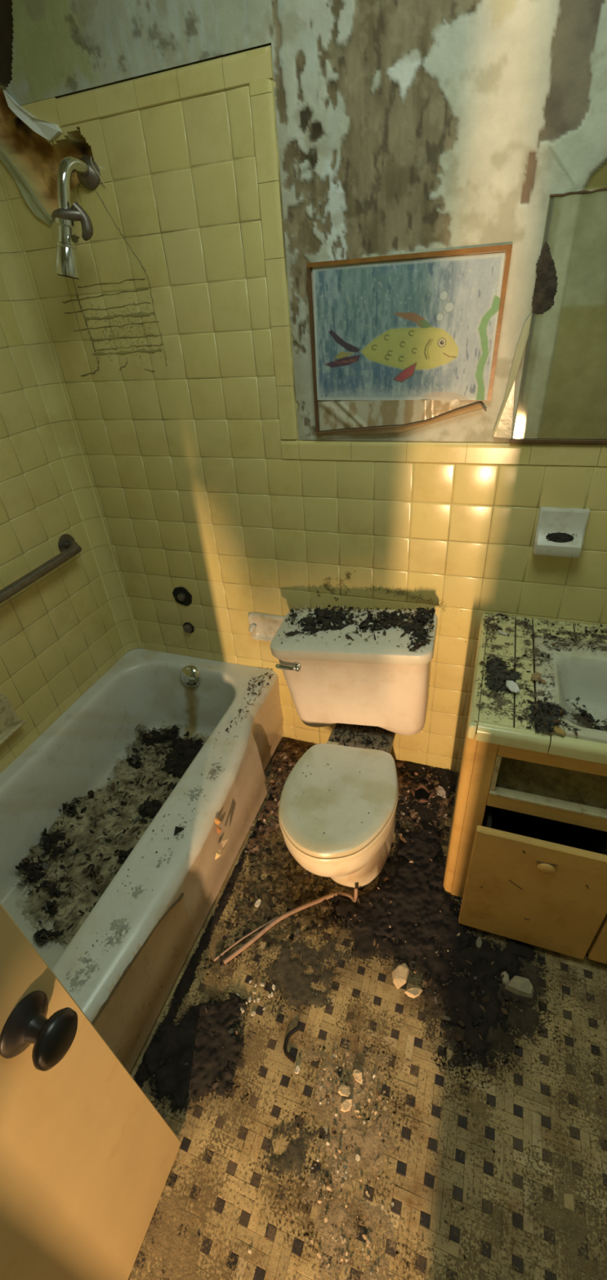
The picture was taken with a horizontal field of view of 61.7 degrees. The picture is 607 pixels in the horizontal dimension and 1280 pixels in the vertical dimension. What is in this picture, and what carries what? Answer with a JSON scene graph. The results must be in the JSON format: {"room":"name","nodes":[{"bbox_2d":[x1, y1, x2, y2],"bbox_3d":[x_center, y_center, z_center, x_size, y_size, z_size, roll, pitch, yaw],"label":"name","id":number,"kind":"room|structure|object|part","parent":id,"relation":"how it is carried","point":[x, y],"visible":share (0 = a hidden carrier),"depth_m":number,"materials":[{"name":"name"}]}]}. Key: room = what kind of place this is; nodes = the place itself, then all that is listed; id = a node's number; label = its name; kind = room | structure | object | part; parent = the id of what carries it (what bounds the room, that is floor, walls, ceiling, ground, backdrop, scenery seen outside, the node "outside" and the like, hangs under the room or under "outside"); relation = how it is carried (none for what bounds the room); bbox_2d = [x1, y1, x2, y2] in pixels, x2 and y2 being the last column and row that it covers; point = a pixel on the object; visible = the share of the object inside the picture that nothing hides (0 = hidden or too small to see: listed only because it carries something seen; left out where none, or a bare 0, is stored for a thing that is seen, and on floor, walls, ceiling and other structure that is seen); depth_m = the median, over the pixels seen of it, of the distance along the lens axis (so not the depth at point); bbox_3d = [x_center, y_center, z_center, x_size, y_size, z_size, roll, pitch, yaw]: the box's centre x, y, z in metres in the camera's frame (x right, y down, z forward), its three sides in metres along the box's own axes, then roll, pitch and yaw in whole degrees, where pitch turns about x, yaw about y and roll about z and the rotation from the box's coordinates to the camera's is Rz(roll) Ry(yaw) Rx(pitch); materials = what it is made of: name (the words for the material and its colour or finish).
{"room":"abandoned bathroom","nodes":[
{"label":"abandoned bathroom","id":0,"kind":"room"},
{"bbox_2d":[0,180,477,773],"bbox_3d":[-0.078,0.037,0.553,2.229,2.420,2.058,8,36,18],"label":"wall","id":1,"kind":"structure","parent":0,"point":[61,633],"depth_m":1.64,"materials":[{"name":"tile"}]},
{"bbox_2d":[0,693,25,745],"bbox_3d":[-0.928,0.250,1.551,0.049,0.115,0.135,8,36,18],"label":"soap dish","id":2,"kind":"object","parent":1,"relation":"attached to","point":[10,723],"visible":1,"depth_m":1.58,"materials":[{"name":"white ceramic"}]},
{"bbox_3d":[-0.944,0.247,1.556,0.015,0.115,0.135,8,36,18],"label":"plate","id":3,"kind":"part","parent":2,"relation":"part of","materials":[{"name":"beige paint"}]},
{"bbox_2d":[0,718,25,745],"bbox_3d":[-0.918,0.289,1.575,0.034,0.012,0.125,8,36,18],"label":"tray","id":4,"kind":"object","parent":2,"relation":"on","point":[12,725],"depth_m":1.58,"materials":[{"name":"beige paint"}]},
{"bbox_2d":[0,533,81,604],"bbox_3d":[-0.912,-0.098,1.418,0.070,0.074,0.885,8,36,18],"label":"grab bar","id":5,"kind":"object","parent":1,"relation":"attached to","point":[68,547],"visible":1,"depth_m":1.59,"materials":[{"name":"metal"}]},
{"bbox_2d":[0,0,606,772],"bbox_3d":[0.236,-0.525,1.349,2.205,2.431,0.081,9,36,19],"label":"wall","id":6,"kind":"structure","parent":0,"point":[236,146],"depth_m":1.26,"materials":[{"name":"tile"}]},
{"bbox_2d":[51,155,99,279],"bbox_3d":[-0.548,-1.027,1.238,0.113,0.242,0.177,8,36,18],"label":"shower head","id":7,"kind":"object","parent":6,"relation":"attached to","point":[66,259],"visible":1,"depth_m":1.21},
{"bbox_3d":[-0.540,-1.079,1.216,0.044,0.114,0.147,8,36,18],"label":"arm","id":8,"kind":"part","parent":7,"relation":"part of","materials":[{"name":"silver metal"}]},
{"bbox_3d":[-0.543,-0.955,1.208,0.018,0.019,0.016,-6,34,-2],"label":"knob","id":9,"kind":"part","parent":7,"relation":"part of","materials":[{"name":"silver metal"}]},
{"bbox_2d":[90,156,105,186],"bbox_3d":[-0.495,-1.126,1.220,0.025,0.056,0.012,8,36,18],"label":"wire","id":10,"kind":"object","parent":6,"relation":"attached to","point":[91,157],"visible":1,"depth_m":1.22,"materials":[{"name":"beige paint"}]},
{"bbox_2d":[172,586,191,606],"bbox_3d":[-0.456,-0.159,1.894,0.083,0.083,0.018,8,36,18],"label":"stub","id":11,"kind":"object","parent":6,"relation":"attached to","point":[181,596],"visible":1,"depth_m":1.89,"materials":[{"name":"metal"}]},
{"bbox_2d":[182,622,194,632],"bbox_3d":[-0.451,-0.043,1.973,0.050,0.049,0.021,8,36,18],"label":"stub","id":12,"kind":"object","parent":6,"relation":"attached to","point":[188,627],"visible":1,"depth_m":1.97,"materials":[{"name":"metal"}]},
{"bbox_2d":[248,612,284,641],"bbox_3d":[-0.129,-0.034,1.828,0.155,0.112,0.042,8,36,18],"label":"paper holder","id":13,"kind":"object","parent":6,"relation":"attached to","point":[263,627],"visible":0.74,"depth_m":1.84,"materials":[{"name":"white ceramic"}]},
{"bbox_3d":[-0.188,-0.041,1.841,0.024,0.026,0.031,8,36,18],"label":"post","id":14,"kind":"part","parent":13,"relation":"part of","materials":[{"name":"white ceramic"}]},
{"bbox_2d":[306,244,512,435],"bbox_3d":[0.233,-0.689,1.221,0.448,0.384,0.017,8,36,18],"label":"picture","id":15,"kind":"object","parent":6,"relation":"attached to","point":[402,339],"visible":1,"depth_m":1.20,"materials":[{"name":"paper"}]},
{"bbox_2d":[493,313,531,438],"bbox_3d":[0.479,-0.602,1.175,0.048,0.259,0.018,8,36,18],"label":"sheet","id":16,"kind":"object","parent":6,"relation":"attached to","point":[503,427],"visible":1,"depth_m":1.19,"materials":[{"name":"beige paper"}]},
{"bbox_2d":[509,186,606,444],"bbox_3d":[0.851,-0.629,1.002,0.766,0.467,0.011,8,36,18],"label":"wall mirror","id":17,"kind":"object","parent":6,"relation":"attached to","point":[562,395],"visible":1,"depth_m":1.09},
{"bbox_2d":[532,506,589,557],"bbox_3d":[0.662,-0.276,1.311,0.114,0.116,0.050,8,36,18],"label":"soap holder","id":18,"kind":"object","parent":6,"relation":"attached to","point":[559,531],"visible":1,"depth_m":1.30,"materials":[{"name":"white ceramic"}]},
{"bbox_2d":[127,737,606,1279],"bbox_3d":[-0.242,1.441,0.655,2.310,0.026,3.660,8,36,18],"label":"floor","id":19,"kind":"structure","parent":0,"point":[429,1205],"depth_m":1.14,"materials":[{"name":"tile"}]},
{"bbox_2d":[0,648,283,1073],"bbox_3d":[-0.604,0.627,1.555,0.757,0.349,1.499,8,36,18],"label":"bathtub","id":20,"kind":"object","parent":19,"relation":"on","point":[123,999],"depth_m":1.58,"materials":[{"name":"ceramic"}]},
{"bbox_2d":[66,951,98,991],"bbox_3d":[-0.481,0.728,1.099,0.086,0.001,0.104,8,36,18],"label":"ring stain","id":21,"kind":"object","parent":20,"relation":"on","point":[91,966],"visible":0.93,"depth_m":1.11,"materials":[{"name":"grey"}]},
{"bbox_2d":[8,720,208,947],"bbox_3d":[-0.640,0.591,1.778,0.531,0.050,0.923,9,37,20],"label":"debris","id":22,"kind":"object","parent":20,"relation":"on","point":[82,837],"visible":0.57,"depth_m":1.71,"materials":[{"name":"grey soil"}]},
{"bbox_2d":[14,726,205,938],"bbox_3d":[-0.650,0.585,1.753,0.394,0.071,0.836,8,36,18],"label":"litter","id":23,"kind":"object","parent":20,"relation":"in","point":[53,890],"visible":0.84,"depth_m":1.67,"materials":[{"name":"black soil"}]},
{"bbox_2d":[18,724,203,946],"bbox_3d":[-0.654,0.600,1.758,0.459,0.048,0.896,8,36,18],"label":"dirt","id":24,"kind":"object","parent":20,"relation":"in","point":[183,762],"visible":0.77,"depth_m":1.90,"materials":[{"name":"black soil"}]},
{"bbox_2d":[21,737,204,935],"bbox_3d":[-0.649,0.599,1.761,0.390,0.036,0.797,8,36,18],"label":"straw","id":25,"kind":"object","parent":20,"relation":"in","point":[43,878],"visible":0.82,"depth_m":1.66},
{"bbox_2d":[101,918,129,951],"bbox_3d":[-0.430,0.677,1.167,0.082,0.001,0.104,8,36,18],"label":"ring stain","id":26,"kind":"object","parent":20,"relation":"on","point":[122,925],"visible":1,"depth_m":1.18,"materials":[{"name":"grey"}]},
{"bbox_2d":[132,885,143,898],"bbox_3d":[-0.410,0.615,1.256,0.053,0.001,0.070,8,36,18],"label":"ring stain","id":27,"kind":"object","parent":20,"relation":"on","point":[136,891],"visible":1,"depth_m":1.25,"materials":[{"name":"grey"}]},
{"bbox_3d":[-0.363,0.517,1.390,0.103,0.005,0.750,8,36,18],"label":"rim specks","id":28,"kind":"part","parent":20,"relation":"part of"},
{"bbox_2d":[155,848,172,867],"bbox_3d":[-0.363,0.569,1.319,0.056,0.001,0.078,8,36,18],"label":"ring stain","id":29,"kind":"object","parent":20,"relation":"on","point":[169,858],"visible":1,"depth_m":1.31,"materials":[{"name":"grey"}]},
{"bbox_2d":[173,826,183,835],"bbox_3d":[-0.343,0.521,1.382,0.026,0.005,0.026,8,36,18],"label":"chip","id":30,"kind":"object","parent":20,"relation":"on","point":[177,829],"visible":1,"depth_m":1.38,"materials":[{"name":"ceramic"}]},
{"bbox_2d":[175,821,186,838],"bbox_3d":[-0.329,0.521,1.384,0.062,0.001,0.077,8,36,18],"label":"ring stain","id":31,"kind":"object","parent":20,"relation":"on","point":[184,821],"visible":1,"depth_m":1.38,"materials":[{"name":"grey"}]},
{"bbox_2d":[187,786,202,800],"bbox_3d":[-0.320,0.451,1.486,0.076,0.001,0.075,-24,38,-25],"label":"ring stain","id":32,"kind":"object","parent":20,"relation":"on","point":[197,789],"visible":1,"depth_m":1.49,"materials":[{"name":"grey"}]},
{"bbox_2d":[206,762,225,779],"bbox_3d":[-0.269,0.401,1.553,0.075,0.001,0.091,8,36,18],"label":"ring stain","id":33,"kind":"object","parent":20,"relation":"on","point":[217,766],"visible":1,"depth_m":1.55,"materials":[{"name":"grey"}]},
{"bbox_2d":[224,672,273,732],"bbox_3d":[-0.200,0.212,1.812,0.087,0.011,0.330,8,36,18],"label":"litter","id":34,"kind":"object","parent":20,"relation":"on","point":[269,676],"visible":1,"depth_m":1.86,"materials":[{"name":"black soil"}]},
{"bbox_2d":[142,991,259,1123],"bbox_3d":[-0.245,1.032,1.254,0.302,0.014,0.342,8,36,18],"label":"dirt","id":35,"kind":"object","parent":19,"relation":"on","point":[186,1040],"visible":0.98,"depth_m":1.26,"materials":[{"name":"black soil"}]},
{"bbox_2d":[133,748,297,1088],"bbox_3d":[-0.251,0.819,1.574,0.058,0.006,1.381,7,36,17],"label":"dirt","id":36,"kind":"object","parent":19,"relation":"on","point":[183,987],"visible":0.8,"depth_m":1.45,"materials":[{"name":"black soil"}]},
{"bbox_2d":[202,840,364,994],"bbox_3d":[-0.020,0.833,1.526,0.500,0.005,0.576,8,36,18],"label":"dirt","id":37,"kind":"object","parent":19,"relation":"on","point":[279,888],"visible":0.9,"depth_m":1.57,"materials":[{"name":"brown soil"}]},
{"bbox_2d":[213,916,277,961],"bbox_3d":[-0.167,0.868,1.482,0.211,0.008,0.013,-23,38,-24],"label":"hose","id":38,"kind":"object","parent":37,"relation":"on","point":[270,921],"visible":1,"depth_m":1.48,"materials":[{"name":"rubber"}]},
{"bbox_2d":[253,898,261,906],"bbox_3d":[-0.140,0.810,1.566,0.018,0.008,0.026,24,43,35],"label":"chip","id":39,"kind":"object","parent":37,"relation":"on","point":[258,902],"visible":1,"depth_m":1.56,"materials":[{"name":"beige stone"}]},
{"bbox_2d":[222,888,357,964],"bbox_3d":[-0.035,0.827,1.505,0.436,0.034,0.064,-16,36,-16],"label":"hose","id":40,"kind":"object","parent":19,"relation":"on","point":[323,898],"visible":1,"depth_m":1.52,"materials":[{"name":"brown rubber"}]},
{"bbox_2d":[283,1026,297,1062],"bbox_3d":[-0.032,1.008,1.268,0.035,0.009,0.077,0,34,7],"label":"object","id":41,"kind":"object","parent":19,"relation":"on","point":[292,1031],"visible":1,"depth_m":1.26,"materials":[{"name":"black ceramic"}]},
{"bbox_2d":[257,924,355,1195],"bbox_3d":[-0.025,0.990,1.298,0.392,0.003,0.612,8,36,18],"label":"dirt","id":42,"kind":"object","parent":19,"relation":"on","point":[296,982],"visible":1,"depth_m":1.37,"materials":[{"name":"brown soil"}]},
{"bbox_2d":[145,741,524,1094],"bbox_3d":[0.173,0.786,1.552,0.962,0.022,1.187,8,36,18],"label":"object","id":43,"kind":"object","parent":19,"relation":"on","point":[486,998],"visible":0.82,"depth_m":1.48,"materials":[{"name":"brown soil"}]},
{"bbox_2d":[270,1004,421,1279],"bbox_3d":[0.118,1.111,1.105,0.393,0.002,0.602,-1,34,6],"label":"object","id":44,"kind":"object","parent":19,"relation":"on","point":[371,1142],"visible":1,"depth_m":1.10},
{"bbox_2d":[293,1065,300,1074],"bbox_3d":[-0.015,1.034,1.224,0.011,0.006,0.018,15,39,26],"label":"chip","id":45,"kind":"object","parent":44,"relation":"on","point":[297,1068],"visible":1,"depth_m":1.22,"materials":[{"name":"beige stone"}]},
{"bbox_2d":[337,1084,351,1098],"bbox_3d":[0.096,1.051,1.185,0.032,0.010,0.022,10,37,20],"label":"chip","id":46,"kind":"object","parent":44,"relation":"on","point":[344,1091],"visible":1,"depth_m":1.18,"materials":[{"name":"beige stone"}]},
{"bbox_2d":[339,1098,352,1112],"bbox_3d":[0.099,1.065,1.163,0.031,0.009,0.023,-3,34,2],"label":"chip","id":47,"kind":"object","parent":44,"relation":"on","point":[346,1104],"visible":1,"depth_m":1.16,"materials":[{"name":"beige stone"}]},
{"bbox_2d":[306,1049,396,1279],"bbox_3d":[0.110,1.107,1.102,0.189,0.009,0.354,0,34,7],"label":"crumbs","id":48,"kind":"object","parent":44,"relation":"on","point":[368,1258],"visible":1,"depth_m":1.09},
{"bbox_2d":[351,1069,363,1084],"bbox_3d":[0.130,1.033,1.205,0.029,0.010,0.021,17,40,28],"label":"chip","id":49,"kind":"object","parent":44,"relation":"on","point":[357,1075],"visible":1,"depth_m":1.20,"materials":[{"name":"beige stone"}]},
{"bbox_2d":[244,737,457,861],"bbox_3d":[0.155,0.620,1.812,0.708,0.011,0.600,8,36,18],"label":"rubble","id":50,"kind":"object","parent":19,"relation":"on","point":[402,791],"visible":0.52,"depth_m":1.88,"materials":[{"name":"brown soil"}]},
{"bbox_2d":[270,608,437,888],"bbox_3d":[0.103,0.372,1.528,0.476,0.749,0.662,8,36,18],"label":"toilet","id":51,"kind":"object","parent":19,"relation":"on","point":[382,684],"visible":0.98,"depth_m":1.44,"materials":[{"name":"ceramic"}]},
{"bbox_3d":[-0.043,0.076,1.492,0.076,0.024,0.029,8,36,18],"label":"flush lever","id":52,"kind":"part","parent":51,"relation":"part of","materials":[{"name":"silver metal"}]},
{"bbox_3d":[0.093,0.422,1.385,0.309,0.021,0.378,8,36,18],"label":"lid","id":53,"kind":"part","parent":51,"relation":"part of","materials":[{"name":"plastic"}]},
{"bbox_3d":[0.095,0.440,1.397,0.315,0.017,0.384,8,36,18],"label":"seat","id":54,"kind":"part","parent":51,"relation":"part of","materials":[{"name":"plastic"}]},
{"bbox_3d":[0.141,0.553,1.585,0.306,0.381,0.568,8,36,18],"label":"bowl","id":55,"kind":"part","parent":51,"relation":"part of","materials":[{"name":"ceramic"}]},
{"bbox_3d":[0.148,-0.017,1.498,0.470,0.082,0.231,6,36,16],"label":"tank lid","id":56,"kind":"part","parent":51,"relation":"part of","materials":[{"name":"ceramic"}]},
{"bbox_3d":[0.164,0.119,1.593,0.449,0.337,0.212,6,36,16],"label":"tank","id":57,"kind":"part","parent":51,"relation":"part of","materials":[{"name":"ceramic"}]},
{"bbox_2d":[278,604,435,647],"bbox_3d":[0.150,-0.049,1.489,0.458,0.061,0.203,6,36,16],"label":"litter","id":58,"kind":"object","parent":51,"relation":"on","point":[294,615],"visible":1,"depth_m":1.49,"materials":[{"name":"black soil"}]},
{"bbox_2d":[284,605,431,643],"bbox_3d":[0.147,-0.051,1.498,0.447,0.044,0.206,8,36,18],"label":"scraps","id":59,"kind":"object","parent":51,"relation":"on","point":[313,615],"visible":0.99,"depth_m":1.52,"materials":[{"name":"black soil"}]},
{"bbox_2d":[328,723,390,751],"bbox_3d":[0.180,0.296,1.585,0.185,0.014,0.189,8,36,18],"label":"litter","id":60,"kind":"object","parent":51,"relation":"on","point":[367,741],"visible":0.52,"depth_m":1.58,"materials":[{"name":"black soil"}]},
{"bbox_2d":[284,606,435,652],"bbox_3d":[0.159,-0.044,1.492,0.434,0.052,0.210,8,36,18],"label":"dirt","id":61,"kind":"object","parent":51,"relation":"on","point":[404,625],"visible":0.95,"depth_m":1.50,"materials":[{"name":"black soil"}]},
{"bbox_2d":[244,748,476,951],"bbox_3d":[0.193,0.642,1.750,0.806,0.026,0.658,8,36,18],"label":"debris","id":62,"kind":"object","parent":19,"relation":"on","point":[410,811],"visible":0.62,"depth_m":1.80,"materials":[{"name":"brown soil"}]},
{"bbox_2d":[128,742,606,1279],"bbox_3d":[0.379,0.971,1.280,1.548,0.001,1.644,8,36,18],"label":"floor grime","id":63,"kind":"structure","parent":19,"relation":"on","point":[157,1234],"depth_m":1.06,"materials":[{"name":"brown soil"}]},
{"bbox_2d":[151,875,606,1278],"bbox_3d":[0.172,1.041,1.196,0.986,0.005,0.780,8,36,18],"label":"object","id":64,"kind":"structure","parent":19,"relation":"on","point":[421,1005],"depth_m":1.12,"materials":[{"name":"brown soil"}]},
{"bbox_2d":[306,761,567,1112],"bbox_3d":[0.393,0.776,1.553,0.768,0.012,1.002,8,36,18],"label":"dirt","id":65,"kind":"object","parent":19,"relation":"on","point":[460,995],"visible":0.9,"depth_m":1.39,"materials":[{"name":"black soil"}]},
{"bbox_2d":[391,963,408,989],"bbox_3d":[0.265,0.904,1.374,0.059,0.018,0.042,-21,38,-23],"label":"chip","id":66,"kind":"object","parent":65,"relation":"on","point":[400,974],"visible":1,"depth_m":1.37,"materials":[{"name":"beige stone"}]},
{"bbox_2d":[404,987,422,998],"bbox_3d":[0.291,0.927,1.339,0.047,0.014,0.022,-17,36,-17],"label":"chip","id":67,"kind":"object","parent":65,"relation":"on","point":[413,993],"visible":1,"depth_m":1.33,"materials":[{"name":"beige stone"}]},
{"bbox_2d":[328,820,500,964],"bbox_3d":[0.317,0.778,1.549,0.524,0.024,0.539,-15,35,-14],"label":"dirt","id":68,"kind":"object","parent":65,"relation":"on","point":[410,893],"visible":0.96,"depth_m":1.52,"materials":[{"name":"brown soil"}]},
{"bbox_2d":[475,936,481,948],"bbox_3d":[0.493,0.850,1.429,0.019,0.009,0.038,8,37,18],"label":"chip","id":69,"kind":"object","parent":65,"relation":"on","point":[478,941],"visible":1,"depth_m":1.43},
{"bbox_2d":[500,971,508,985],"bbox_3d":[0.538,0.900,1.352,0.023,0.009,0.033,-9,34,-7],"label":"chip","id":70,"kind":"object","parent":65,"relation":"on","point":[505,978],"visible":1,"depth_m":1.35,"materials":[{"name":"grey stone"}]},
{"bbox_2d":[436,785,445,799],"bbox_3d":[0.505,0.554,1.859,0.035,0.015,0.057,5,35,14],"label":"chip","id":71,"kind":"object","parent":19,"relation":"on","point":[441,792],"visible":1,"depth_m":1.85,"materials":[{"name":"white stone"}]},
{"bbox_2d":[410,943,576,1093],"bbox_3d":[0.465,0.947,1.300,0.490,0.004,0.423,8,36,18],"label":"dirt","id":72,"kind":"object","parent":19,"relation":"on","point":[516,1020],"visible":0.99,"depth_m":1.28,"materials":[{"name":"black soil"}]},
{"bbox_2d":[504,975,533,997],"bbox_3d":[0.567,0.904,1.332,0.074,0.021,0.045,7,36,17],"label":"chip","id":73,"kind":"object","parent":72,"relation":"on","point":[517,985],"visible":1,"depth_m":1.32,"materials":[{"name":"beige stone"}]},
{"bbox_2d":[442,624,606,964],"bbox_3d":[0.841,0.442,1.392,0.800,0.676,0.596,8,36,18],"label":"vanity cabinet","id":74,"kind":"object","parent":19,"relation":"on","point":[573,791],"depth_m":1.26,"materials":[{"name":"yellow paint"}]},
{"bbox_3d":[0.494,0.361,1.552,0.026,0.676,0.489,8,36,18],"label":"panel","id":75,"kind":"part","parent":74,"relation":"part of","materials":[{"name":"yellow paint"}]},
{"bbox_3d":[0.649,0.539,1.446,0.323,0.434,0.447,8,36,18],"label":"drawer","id":76,"kind":"part","parent":74,"relation":"part of","materials":[{"name":"yellow wood"}]},
{"bbox_3d":[0.945,0.283,1.598,0.774,0.660,0.019,8,36,18],"label":"panel","id":77,"kind":"part","parent":74,"relation":"part of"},
{"bbox_2d":[466,613,606,764],"bbox_3d":[0.831,0.123,1.224,0.799,0.038,0.507,8,36,18],"label":"countertop","id":78,"kind":"structure","parent":74,"relation":"on","point":[488,731],"depth_m":1.20,"materials":[{"name":"beige tile"}]},
{"bbox_2d":[475,613,606,726],"bbox_3d":[0.676,0.077,1.268,0.445,0.009,0.485,8,36,18],"label":"film","id":79,"kind":"object","parent":78,"relation":"on","point":[500,701],"visible":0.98,"depth_m":1.33,"materials":[{"name":"brown soil"}]},
{"bbox_2d":[497,630,507,635],"bbox_3d":[0.561,-0.022,1.431,0.018,0.004,0.032,-31,42,-33],"label":"chip","id":80,"kind":"object","parent":79,"relation":"on","point":[501,632],"visible":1,"depth_m":1.43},
{"bbox_2d":[484,655,580,733],"bbox_3d":[0.510,0.122,1.214,0.178,0.018,0.345,-11,35,-9],"label":"dirt","id":81,"kind":"object","parent":79,"relation":"on","point":[514,675],"visible":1,"depth_m":1.19,"materials":[{"name":"black soil"}]},
{"bbox_2d":[505,680,519,693],"bbox_3d":[0.505,0.110,1.224,0.033,0.005,0.044,9,38,17],"label":"chip","id":82,"kind":"object","parent":81,"relation":"on","point":[512,686],"visible":1,"depth_m":1.22,"materials":[{"name":"grey stone"}]},
{"bbox_2d":[530,671,540,680],"bbox_3d":[0.574,0.088,1.252,0.022,0.007,0.039,16,39,27],"label":"chip","id":83,"kind":"object","parent":79,"relation":"on","point":[535,676],"visible":1,"depth_m":1.25,"materials":[{"name":"brown stone"}]},
{"bbox_2d":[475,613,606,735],"bbox_3d":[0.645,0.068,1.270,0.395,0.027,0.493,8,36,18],"label":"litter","id":84,"kind":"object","parent":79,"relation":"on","point":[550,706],"visible":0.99,"depth_m":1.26,"materials":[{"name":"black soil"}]},
{"bbox_2d":[484,613,606,646],"bbox_3d":[0.675,-0.024,1.413,0.326,0.013,0.154,8,36,18],"label":"dirt","id":85,"kind":"object","parent":79,"relation":"on","point":[488,620],"visible":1,"depth_m":1.44,"materials":[{"name":"black soil"}]},
{"bbox_2d":[538,678,546,684],"bbox_3d":[0.581,0.099,1.237,0.013,0.003,0.025,-13,35,-12],"label":"chip","id":86,"kind":"object","parent":78,"relation":"on","point":[543,682],"visible":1,"depth_m":1.23,"materials":[{"name":"brown stone"}]},
{"bbox_2d":[551,724,565,734],"bbox_3d":[0.550,0.192,1.103,0.018,0.004,0.040,-19,37,-20],"label":"chip","id":87,"kind":"object","parent":78,"relation":"on","point":[557,729],"visible":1,"depth_m":1.10,"materials":[{"name":"beige stone"}]},
{"bbox_2d":[533,635,606,743],"bbox_3d":[0.798,0.174,1.222,0.465,0.130,0.382,8,36,18],"label":"sink","id":88,"kind":"object","parent":78,"relation":"in","point":[576,673],"visible":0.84,"depth_m":1.31,"materials":[{"name":"ceramic"}]},
{"bbox_2d":[564,698,606,731],"bbox_3d":[0.735,0.212,1.222,0.200,0.045,0.184,8,36,18],"label":"dirt","id":89,"kind":"object","parent":88,"relation":"in","point":[577,717],"visible":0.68,"depth_m":1.24,"materials":[{"name":"black soil"}]},
{"bbox_2d":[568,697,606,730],"bbox_3d":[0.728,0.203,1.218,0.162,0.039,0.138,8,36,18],"label":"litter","id":90,"kind":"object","parent":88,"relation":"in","point":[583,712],"visible":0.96,"depth_m":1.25,"materials":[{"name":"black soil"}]},
{"bbox_3d":[0.571,0.541,1.198,0.040,0.034,0.012,8,36,18],"label":"knob","id":91,"kind":"part","parent":74,"relation":"part of","materials":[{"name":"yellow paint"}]},
{"bbox_3d":[0.806,0.439,1.166,0.726,0.044,0.029,8,36,18],"label":"rail","id":92,"kind":"part","parent":74,"relation":"part of","materials":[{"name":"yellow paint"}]},
{"bbox_3d":[0.795,0.291,1.067,0.726,0.055,0.021,8,36,18],"label":"rail","id":93,"kind":"part","parent":74,"relation":"part of","materials":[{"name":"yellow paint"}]},
{"bbox_3d":[0.643,0.303,1.228,0.310,0.157,0.106,8,36,18],"label":"fallen panel","id":94,"kind":"part","parent":74,"relation":"part of","materials":[{"name":"brown wood"}]},
{"bbox_3d":[0.983,0.577,1.339,0.366,0.422,0.435,8,36,18],"label":"drawer","id":95,"kind":"part","parent":74,"relation":"part of","materials":[{"name":"brown wood"}]},
{"bbox_3d":[-0.463,0.557,-0.164,2.268,2.420,0.030,8,36,18],"label":"wall","id":96,"kind":"structure","parent":0,"visible":0},
{"bbox_2d":[0,902,181,1279],"bbox_3d":[-0.439,0.487,0.299,0.101,1.988,0.693,8,36,18],"label":"door leaf","id":97,"kind":"structure","parent":96,"relation":"in","point":[86,1158],"depth_m":0.73,"materials":[{"name":"paint"}]},
{"bbox_3d":[-0.298,0.477,0.609,0.030,0.062,0.062,8,36,18],"label":"knob","id":98,"kind":"part","parent":97,"relation":"part of","materials":[{"name":"black metal"}]}
]}

